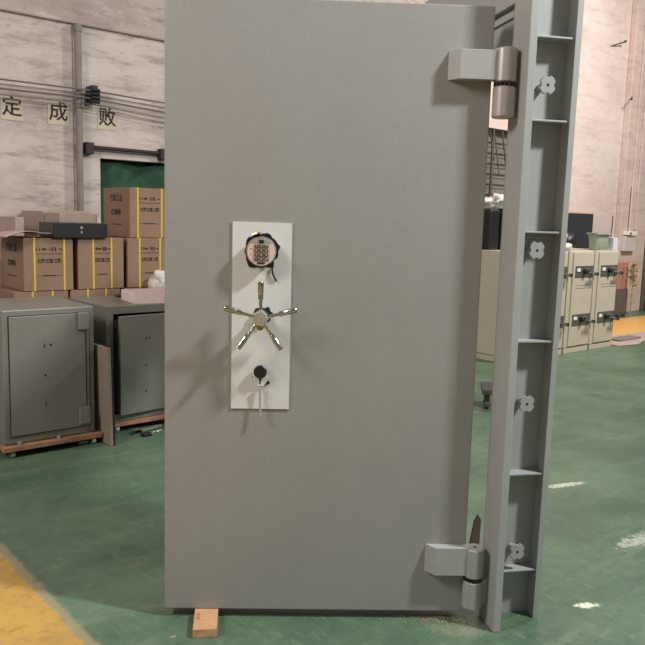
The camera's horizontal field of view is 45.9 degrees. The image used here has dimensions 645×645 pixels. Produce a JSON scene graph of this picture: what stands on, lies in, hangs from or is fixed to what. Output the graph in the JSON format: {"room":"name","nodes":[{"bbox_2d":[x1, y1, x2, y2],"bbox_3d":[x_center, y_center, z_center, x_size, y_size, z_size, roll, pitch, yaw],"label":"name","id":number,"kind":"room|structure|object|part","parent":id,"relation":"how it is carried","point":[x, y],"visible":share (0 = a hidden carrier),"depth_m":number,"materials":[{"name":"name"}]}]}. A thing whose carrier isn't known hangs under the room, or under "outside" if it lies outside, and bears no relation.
{"room":"factory warehouse","nodes":[
{"label":"factory warehouse","id":0,"kind":"room"},
{"bbox_2d":[0,0,632,237],"bbox_3d":[-0.197,-2.974,7.714,22.000,6.500,0.285,-5,10,-40],"label":"wall","id":1,"kind":"structure","parent":0,"point":[38,157],"depth_m":6.37,"materials":[{"name":"paint"}]},
{"bbox_2d":[0,96,22,120],"bbox_3d":[-2.401,-1.658,5.892,0.170,0.183,0.006,-5,10,-40],"label":"wall sign","id":2,"kind":"object","parent":1,"relation":"attached to","point":[10,109],"visible":0.98,"depth_m":5.89,"materials":[{"name":"paper"}]},
{"bbox_2d":[48,102,68,125],"bbox_3d":[-2.122,-1.682,6.127,0.170,0.182,0.006,-5,10,-40],"label":"wall sign","id":3,"kind":"object","parent":1,"relation":"attached to","point":[58,114],"visible":0.98,"depth_m":6.13,"materials":[{"name":"paper"}]},
{"bbox_2d":[73,23,83,213],"bbox_3d":[-1.998,-0.982,6.285,0.068,2.840,0.068,-5,10,-40],"label":"drain pipe","id":4,"kind":"object","parent":1,"relation":"attached to","point":[77,27],"visible":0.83,"depth_m":6.17,"materials":[{"name":"grey metal"}]},
{"bbox_2d":[86,85,99,103],"bbox_3d":[-1.876,-1.857,6.221,0.070,0.143,0.144,-5,10,-40],"label":"clamp","id":5,"kind":"object","parent":1,"relation":"attached to","point":[95,98],"visible":0.96,"depth_m":6.18,"materials":[{"name":"black plastic"}]},
{"bbox_2d":[0,94,164,118],"bbox_3d":[-2.475,-1.698,5.696,5.760,0.066,0.007,-5,10,-40],"label":"cable","id":6,"kind":"object","parent":5,"relation":"attached to","point":[0,94],"visible":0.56,"depth_m":6.13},
{"bbox_2d":[0,87,164,112],"bbox_3d":[-2.474,-1.748,5.690,5.761,0.061,0.015,-5,10,-40],"label":"cable","id":7,"kind":"object","parent":5,"relation":"attached to","point":[0,87],"visible":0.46,"depth_m":6.10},
{"bbox_2d":[0,98,164,122],"bbox_3d":[-2.476,-1.668,5.700,5.760,0.076,0.007,-5,10,-40],"label":"cable","id":8,"kind":"object","parent":5,"relation":"attached to","point":[0,98],"visible":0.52,"depth_m":6.13,"materials":[{"name":"black rubber"}]},
{"bbox_2d":[0,83,164,107],"bbox_3d":[-2.473,-1.783,5.685,5.760,0.044,0.007,-5,10,-40],"label":"cable","id":9,"kind":"object","parent":5,"relation":"attached to","point":[0,83],"visible":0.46,"depth_m":6.10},
{"bbox_2d":[0,78,164,103],"bbox_3d":[-2.472,-1.818,5.680,5.760,0.040,0.015,-5,10,-40],"label":"cable","id":10,"kind":"object","parent":5,"relation":"attached to","point":[0,78],"visible":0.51,"depth_m":6.09,"materials":[{"name":"black rubber"}]},
{"bbox_2d":[97,108,116,130],"bbox_3d":[-1.805,-1.709,6.393,0.170,0.181,0.006,-5,10,-40],"label":"wall sign","id":11,"kind":"object","parent":1,"relation":"attached to","point":[107,120],"visible":0.93,"depth_m":6.39,"materials":[{"name":"paper"}]},
{"bbox_2d":[83,142,164,159],"bbox_3d":[-1.283,-1.494,6.834,1.765,0.095,0.070,-5,10,-40],"label":"rail","id":12,"kind":"object","parent":1,"relation":"attached to","point":[88,147],"visible":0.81,"depth_m":6.44,"materials":[{"name":"black metal"}]},
{"bbox_3d":[-1.274,-1.500,6.834,1.750,0.044,0.032,-5,10,-40],"label":"rail","id":13,"kind":"part","parent":12,"relation":"part of","materials":[{"name":"metal"}]},
{"bbox_2d":[100,160,164,222],"bbox_3d":[-1.355,-1.053,7.089,1.630,0.820,0.180,-5,10,-40],"label":"window","id":14,"kind":"structure","parent":1,"relation":"in","point":[113,174],"depth_m":6.70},
{"bbox_2d":[484,128,506,208],"bbox_3d":[2.272,-1.882,9.950,1.900,1.230,0.160,-5,10,-40],"label":"window","id":15,"kind":"structure","parent":1,"relation":"in","point":[497,140],"depth_m":9.94,"materials":[{"name":"paint"}]},
{"bbox_2d":[0,309,644,644],"bbox_3d":[3.328,0.972,3.928,22.000,0.100,11.400,-5,10,-40],"label":"floor","id":16,"kind":"structure","parent":0,"point":[82,526],"depth_m":3.14,"materials":[{"name":"green paint"}]},
{"bbox_2d":[0,429,102,457],"bbox_3d":[-1.722,0.651,4.563,0.565,0.085,0.650,-5,10,-40],"label":"safe dolly","id":17,"kind":"object","parent":16,"relation":"on","point":[11,449],"visible":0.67,"depth_m":4.30,"materials":[{"name":"brown wood"}]},
{"bbox_2d":[0,296,94,445],"bbox_3d":[-1.713,0.257,4.500,0.520,0.748,0.630,-5,10,-40],"label":"steel safe","id":18,"kind":"object","parent":17,"relation":"on","point":[47,343],"visible":1,"depth_m":4.27,"materials":[{"name":"paint"}]},
{"bbox_2d":[49,441,76,447],"bbox_3d":[-1.493,0.706,4.459,0.062,0.016,0.215,7,10,36],"label":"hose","id":19,"kind":"object","parent":16,"relation":"on","point":[75,442],"visible":0.44,"depth_m":4.45,"materials":[{"name":"rubber"}]},
{"bbox_2d":[77,440,88,443],"bbox_3d":[-1.415,0.702,4.495,0.060,0.018,0.040,-5,10,-40],"label":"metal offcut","id":20,"kind":"object","parent":16,"relation":"on","point":[81,441],"visible":0.78,"depth_m":4.48,"materials":[{"name":"grey metal"}]},
{"bbox_2d":[94,343,115,445],"bbox_3d":[-1.287,0.422,4.487,0.042,0.578,0.210,-5,10,-40],"label":"leaning board","id":21,"kind":"object","parent":16,"relation":"on","point":[103,355],"visible":0.82,"depth_m":4.45,"materials":[{"name":"brown wood"}]},
{"bbox_2d":[115,414,164,431],"bbox_3d":[-1.276,0.599,5.102,0.575,0.066,0.600,-5,10,-40],"label":"safe dolly","id":22,"kind":"object","parent":16,"relation":"on","point":[118,424],"visible":0.09,"depth_m":4.80,"materials":[{"name":"brown wood"}]},
{"bbox_2d":[68,296,164,421],"bbox_3d":[-1.268,0.212,5.029,0.575,0.718,0.646,-5,10,-40],"label":"steel safe","id":23,"kind":"object","parent":22,"relation":"on","point":[135,333],"visible":0.62,"depth_m":4.74,"materials":[{"name":"paint"}]},
{"bbox_3d":[-1.077,0.251,4.815,0.024,0.614,0.465,9,11,44],"label":"door","id":24,"kind":"part","parent":23,"relation":"part of","materials":[{"name":"paint"}]},
{"bbox_2d":[121,288,164,303],"bbox_3d":[-1.125,-0.174,4.973,0.297,0.068,0.280,-3,9,-32],"label":"box","id":25,"kind":"object","parent":23,"relation":"on","point":[149,295],"visible":0.8,"depth_m":4.86,"materials":[{"name":"cardboard"}]},
{"bbox_2d":[148,270,164,287],"bbox_3d":[-1.110,-0.282,5.344,0.230,0.177,0.186,-5,10,-40],"label":"bag","id":26,"kind":"object","parent":25,"relation":"on","point":[157,280],"visible":0.3,"depth_m":5.27,"materials":[{"name":"plastic"}]},
{"bbox_2d":[131,424,161,434],"bbox_3d":[-1.096,0.667,4.783,0.048,0.024,0.230,8,10,39],"label":"tool","id":27,"kind":"object","parent":16,"relation":"on","point":[133,431],"visible":0.98,"depth_m":4.75,"materials":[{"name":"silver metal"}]},
{"bbox_2d":[141,432,151,436],"bbox_3d":[-1.081,0.686,4.673,0.060,0.020,0.040,-5,10,-40],"label":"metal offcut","id":28,"kind":"object","parent":16,"relation":"on","point":[145,434],"visible":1,"depth_m":4.66,"materials":[{"name":"black metal"}]},
{"bbox_2d":[193,608,217,637],"bbox_3d":[-0.388,0.991,2.537,0.083,0.030,0.162,1,8,-8],"label":"wooden block","id":29,"kind":"object","parent":16,"relation":"on","point":[205,624],"visible":0.8,"depth_m":2.49,"materials":[{"name":"brown wood"}]},
{"bbox_2d":[164,0,583,631],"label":"door","id":30,"kind":"structure","parent":16,"relation":"on","point":[326,160],"depth_m":2.45,"materials":[{"name":"paint"}]},
{"bbox_3d":[-0.197,-0.018,2.450,0.190,0.605,0.004,1,8,-2],"label":"lock plate","id":31,"kind":"part","parent":30,"relation":"part of","materials":[{"name":"paint"}]},
{"bbox_3d":[0.516,-0.996,2.924,0.042,0.070,1.074,0,8,-12],"label":"soffit plate","id":32,"kind":"part","parent":30,"relation":"part of","materials":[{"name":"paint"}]},
{"bbox_2d":[362,615,470,632],"bbox_3d":[0.319,1.019,2.579,0.366,0.007,0.108,1,8,-2],"label":"sawdust","id":33,"kind":"object","parent":16,"relation":"on","point":[441,616],"visible":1,"depth_m":2.61},
{"bbox_2d":[469,514,480,543],"bbox_3d":[0.611,0.867,3.080,0.052,0.190,0.012,1,8,-2],"label":"wedge","id":34,"kind":"object","parent":16,"relation":"on","point":[475,533],"visible":0.53,"depth_m":3.07,"materials":[{"name":"brown wood"}]},
{"bbox_2d":[481,381,492,408],"bbox_3d":[1.344,0.551,5.682,0.320,0.150,0.300,3,8,10],"label":"platform dolly","id":35,"kind":"object","parent":16,"relation":"on","point":[486,387],"visible":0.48,"depth_m":5.58,"materials":[{"name":"metal"}]},
{"bbox_2d":[476,249,499,361],"bbox_3d":[1.799,-0.184,7.687,0.475,1.090,0.675,-5,10,-40],"label":"steel safe","id":36,"kind":"object","parent":16,"relation":"on","point":[490,261],"visible":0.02,"depth_m":7.52,"materials":[{"name":"beige paint"}]},
{"bbox_2d":[482,209,502,249],"bbox_3d":[1.771,-0.942,7.685,0.460,0.410,0.200,-5,10,-40],"label":"case","id":37,"kind":"object","parent":36,"relation":"on","point":[492,225],"visible":0.5,"depth_m":7.52,"materials":[{"name":"plastic"}]},
{"bbox_2d":[485,193,503,207],"bbox_3d":[1.790,-1.228,7.682,0.583,0.150,0.256,-5,10,-40],"label":"plastic sheet","id":38,"kind":"object","parent":37,"relation":"on","point":[496,201],"visible":0.55,"depth_m":7.55,"materials":[{"name":"white plastic"}]},
{"bbox_2d":[558,251,572,354],"bbox_3d":[2.188,-0.217,8.015,0.475,1.090,0.675,-5,10,-40],"label":"steel safe","id":39,"kind":"object","parent":16,"relation":"on","point":[566,275],"visible":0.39,"depth_m":7.93,"materials":[{"name":"beige paint"}]},
{"bbox_3d":[2.378,-0.218,7.834,0.392,1.000,0.016,-5,10,-40],"label":"door","id":40,"kind":"part","parent":39,"relation":"part of","materials":[{"name":"beige paint"}]},
{"bbox_3d":[2.403,-0.507,7.796,0.350,0.125,0.004,-5,10,-40],"label":"lock panel","id":41,"kind":"part","parent":39,"relation":"part of","materials":[{"name":"metal"}]},
{"bbox_2d":[561,249,598,353],"bbox_3d":[2.578,-0.251,8.342,0.475,1.090,0.675,-5,10,-40],"label":"steel safe","id":42,"kind":"object","parent":16,"relation":"on","point":[578,293],"visible":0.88,"depth_m":8.12,"materials":[{"name":"beige paint"}]},
{"bbox_2d":[566,243,572,250],"bbox_3d":[2.555,-0.805,8.044,0.209,0.090,0.176,-5,10,-40],"label":"bundle","id":43,"kind":"object","parent":42,"relation":"on","point":[568,245],"visible":0.41,"depth_m":7.98,"materials":[{"name":"plastic"}]},
{"bbox_2d":[566,231,575,247],"bbox_3d":[2.657,-0.906,8.303,0.269,0.217,0.184,-5,10,-40],"label":"bag","id":44,"kind":"object","parent":42,"relation":"on","point":[570,239],"visible":0.35,"depth_m":8.23,"materials":[{"name":"plastic"}]},
{"bbox_3d":[2.778,-0.031,8.193,0.350,0.125,0.004,-5,10,-40],"label":"lock panel","id":45,"kind":"part","parent":42,"relation":"part of","materials":[{"name":"black metal"}]},
{"bbox_3d":[2.767,-0.251,8.161,0.392,1.000,0.016,-5,10,-40],"label":"door","id":46,"kind":"part","parent":42,"relation":"part of","materials":[{"name":"beige paint"}]},
{"bbox_3d":[2.792,-0.541,8.123,0.350,0.125,0.004,-5,10,-40],"label":"lock panel","id":47,"kind":"part","parent":42,"relation":"part of","materials":[{"name":"black metal"}]},
{"bbox_2d":[573,248,622,349],"bbox_3d":[2.963,-0.284,8.666,0.475,1.090,0.675,-5,10,-40],"label":"steel safe","id":48,"kind":"object","parent":16,"relation":"on","point":[605,261],"visible":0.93,"depth_m":8.44,"materials":[{"name":"beige paint"}]},
{"bbox_2d":[587,232,611,249],"bbox_3d":[3.049,-0.895,8.413,0.310,0.190,0.170,-5,10,-40],"label":"plastic basket","id":49,"kind":"object","parent":48,"relation":"on","point":[597,241],"visible":0.99,"depth_m":8.33,"materials":[{"name":"green plastic"}]},
{"bbox_3d":[3.153,-0.285,8.486,0.392,1.000,0.016,-5,10,-40],"label":"door","id":50,"kind":"part","parent":48,"relation":"part of","materials":[{"name":"beige paint"}]},
{"bbox_3d":[3.164,-0.064,8.517,0.350,0.125,0.004,-5,10,-40],"label":"lock panel","id":51,"kind":"part","parent":48,"relation":"part of","materials":[{"name":"black metal"}]},
{"bbox_3d":[3.178,-0.574,8.448,0.350,0.125,0.004,-5,10,-40],"label":"lock panel","id":52,"kind":"part","parent":48,"relation":"part of","materials":[{"name":"black metal"}]},
{"bbox_2d":[607,237,617,249],"bbox_3d":[3.244,-0.883,8.555,0.100,0.140,0.100,-5,10,-40],"label":"box","id":53,"kind":"object","parent":48,"relation":"on","point":[612,242],"visible":0.74,"depth_m":8.51,"materials":[{"name":"white cardboard"}]},
{"bbox_2d":[592,214,613,236],"bbox_3d":[3.541,-0.630,9.804,0.535,1.500,0.024,-5,10,-40],"label":"board","id":54,"kind":"object","parent":16,"relation":"on","point":[601,223],"visible":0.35,"depth_m":9.72,"materials":[{"name":"beige metal"}]},
{"bbox_2d":[614,289,627,316],"bbox_3d":[4.462,-0.304,11.605,0.340,0.420,0.208,-5,10,-40],"label":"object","id":55,"kind":"object","parent":16,"relation":"on","point":[620,306],"visible":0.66,"depth_m":11.51,"materials":[{"name":"brown cardboard"}]},
{"bbox_2d":[616,262,628,289],"bbox_3d":[4.484,-0.709,11.537,0.300,0.400,0.142,-5,10,-40],"label":"carton","id":56,"kind":"object","parent":55,"relation":"on","point":[621,282],"visible":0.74,"depth_m":11.48,"materials":[{"name":"cardboard"}]},
{"bbox_2d":[611,332,644,345],"bbox_3d":[4.191,0.163,9.639,2.440,0.007,0.500,-5,10,-40],"label":"cardboard sheet","id":57,"kind":"object","parent":16,"relation":"on","point":[641,334],"visible":0.63,"depth_m":9.07,"materials":[{"name":"cardboard"}]},
{"bbox_2d":[612,335,640,341],"bbox_3d":[3.653,0.190,9.223,0.500,0.022,0.160,-5,10,-40],"label":"grey offcut","id":58,"kind":"object","parent":57,"relation":"on","point":[626,337],"visible":0.8,"depth_m":9.19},
{"bbox_2d":[628,263,639,316],"bbox_3d":[4.669,-0.495,11.508,0.173,0.835,0.252,7,9,33],"label":"dried plant","id":59,"kind":"object","parent":16,"relation":"on","point":[634,266],"visible":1,"depth_m":11.45,"materials":[{"name":"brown plant"}]},
{"bbox_3d":[-1.695,0.358,5.440,1.150,0.428,0.440,-5,10,-40],"label":"carton","id":60,"kind":"object","parent":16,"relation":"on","visible":0},
{"bbox_2d":[0,286,67,299],"bbox_3d":[-1.972,-0.031,5.141,0.355,0.402,0.445,-5,10,-40],"label":"carton","id":61,"kind":"object","parent":60,"relation":"on","point":[5,292],"visible":0.25,"depth_m":4.96,"materials":[{"name":"cardboard"}]},
{"bbox_2d":[0,235,72,291],"bbox_3d":[-1.921,-0.404,5.118,0.327,0.344,0.445,-5,10,-40],"label":"carton","id":62,"kind":"object","parent":61,"relation":"on","point":[28,263],"visible":0.98,"depth_m":4.96,"materials":[{"name":"cardboard"}]},
{"bbox_2d":[0,231,50,236],"bbox_3d":[-1.981,-0.580,4.946,0.286,0.042,0.420,-5,10,-40],"label":"flap","id":63,"kind":"object","parent":62,"relation":"on","point":[2,233],"visible":1,"depth_m":4.81,"materials":[{"name":"beige cardboard"}]},
{"bbox_2d":[68,288,119,297],"bbox_3d":[-1.690,-0.056,5.378,0.355,0.402,0.445,-5,10,-40],"label":"carton","id":64,"kind":"object","parent":60,"relation":"on","point":[73,293],"visible":0.2,"depth_m":5.18,"materials":[{"name":"cardboard"}]},
{"bbox_2d":[72,237,123,288],"bbox_3d":[-1.646,-0.429,5.349,0.327,0.346,0.445,-5,10,-40],"label":"carton","id":65,"kind":"object","parent":64,"relation":"on","point":[98,263],"visible":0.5,"depth_m":5.17,"materials":[{"name":"cardboard"}]},
{"bbox_2d":[39,222,106,237],"bbox_3d":[-1.678,-0.623,5.131,0.370,0.098,0.262,-5,10,-40],"label":"case","id":66,"kind":"object","parent":65,"relation":"on","point":[57,229],"visible":1,"depth_m":5.03,"materials":[{"name":"black plastic"}]},
{"bbox_2d":[120,287,147,292],"bbox_3d":[-1.392,-0.082,5.629,0.355,0.402,0.445,-5,10,-40],"label":"carton","id":67,"kind":"object","parent":60,"relation":"on","point":[124,287],"visible":0.09,"depth_m":5.38,"materials":[{"name":"cardboard"}]},
{"bbox_2d":[107,236,164,287],"bbox_3d":[-1.354,-0.455,5.595,0.382,0.346,0.445,-5,10,-40],"label":"carton","id":68,"kind":"object","parent":67,"relation":"on","point":[142,257],"visible":0.48,"depth_m":5.38,"materials":[{"name":"cardboard"}]},
{"bbox_2d":[103,187,164,237],"bbox_3d":[-1.333,-0.803,5.577,0.382,0.348,0.435,-5,10,-40],"label":"carton","id":69,"kind":"object","parent":68,"relation":"on","point":[135,212],"visible":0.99,"depth_m":5.40,"materials":[{"name":"cardboard"}]},
{"bbox_3d":[-2.250,0.256,5.777,0.950,0.510,0.780,-5,10,-40],"label":"carton","id":70,"kind":"object","parent":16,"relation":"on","visible":0},
{"bbox_2d":[0,253,1,285],"bbox_3d":[-2.236,-0.249,5.709,0.950,0.507,0.780,-5,10,-40],"label":"carton","id":71,"kind":"object","parent":70,"relation":"on","point":[0,253],"visible":0.02,"depth_m":5.21,"materials":[{"name":"cardboard"}]},
{"bbox_2d":[0,216,23,252],"bbox_3d":[-2.357,-0.656,5.739,0.065,0.281,0.460,-5,10,-40],"label":"carton","id":72,"kind":"object","parent":71,"relation":"on","point":[7,223],"visible":0.46,"depth_m":5.58,"materials":[{"name":"cardboard"}]},
{"bbox_2d":[22,210,51,235],"bbox_3d":[-2.119,-0.701,5.935,0.280,0.330,0.460,-5,10,-40],"label":"carton","id":73,"kind":"object","parent":71,"relation":"on","point":[32,219],"visible":0.22,"depth_m":5.82,"materials":[{"name":"cardboard"}]},
{"bbox_2d":[45,210,96,222],"bbox_3d":[-1.865,-0.658,5.649,0.282,0.336,0.290,-5,10,-40],"label":"carton","id":74,"kind":"object","parent":71,"relation":"on","point":[55,216],"visible":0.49,"depth_m":5.54,"materials":[{"name":"cardboard"}]},
{"bbox_2d":[567,212,593,248],"bbox_3d":[2.943,-0.577,9.248,1.050,1.512,0.032,-5,10,-40],"label":"blackboard","id":75,"kind":"object","parent":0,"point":[579,224],"visible":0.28,"depth_m":9.34,"materials":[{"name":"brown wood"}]},
{"bbox_2d":[614,0,644,311],"bbox_3d":[4.945,-3.391,11.834,0.800,6.500,0.099,-5,10,-40],"label":"wall","id":76,"kind":"structure","parent":0,"point":[638,9],"depth_m":11.77,"materials":[{"name":"paint"}]},
{"bbox_2d":[620,186,636,250],"bbox_3d":[4.814,-1.612,11.861,0.340,1.000,0.118,-5,10,-40],"label":"switch box","id":77,"kind":"object","parent":76,"relation":"attached to","point":[628,243],"visible":1,"depth_m":11.85,"materials":[{"name":"plastic"}]},
{"bbox_2d":[628,28,644,229],"bbox_3d":[4.885,-4.017,11.599,0.050,5.200,0.024,-5,10,-40],"label":"trim","id":78,"kind":"structure","parent":76,"relation":"attached to","point":[643,53],"depth_m":11.71,"materials":[{"name":"paint"}]},
{"bbox_2d":[634,101,644,230],"bbox_3d":[5.018,-4.029,11.712,0.040,5.200,0.024,-5,10,-40],"label":"trim","id":79,"kind":"structure","parent":76,"relation":"attached to","point":[643,125],"depth_m":11.92,"materials":[{"name":"paint"}]},
{"bbox_2d":[639,245,644,310],"bbox_3d":[5.752,-1.827,12.748,1.360,3.200,0.100,-5,10,-40],"label":"door","id":80,"kind":"structure","parent":76,"relation":"in","point":[642,294],"depth_m":12.46,"materials":[{"name":"green metal"}]}
]}

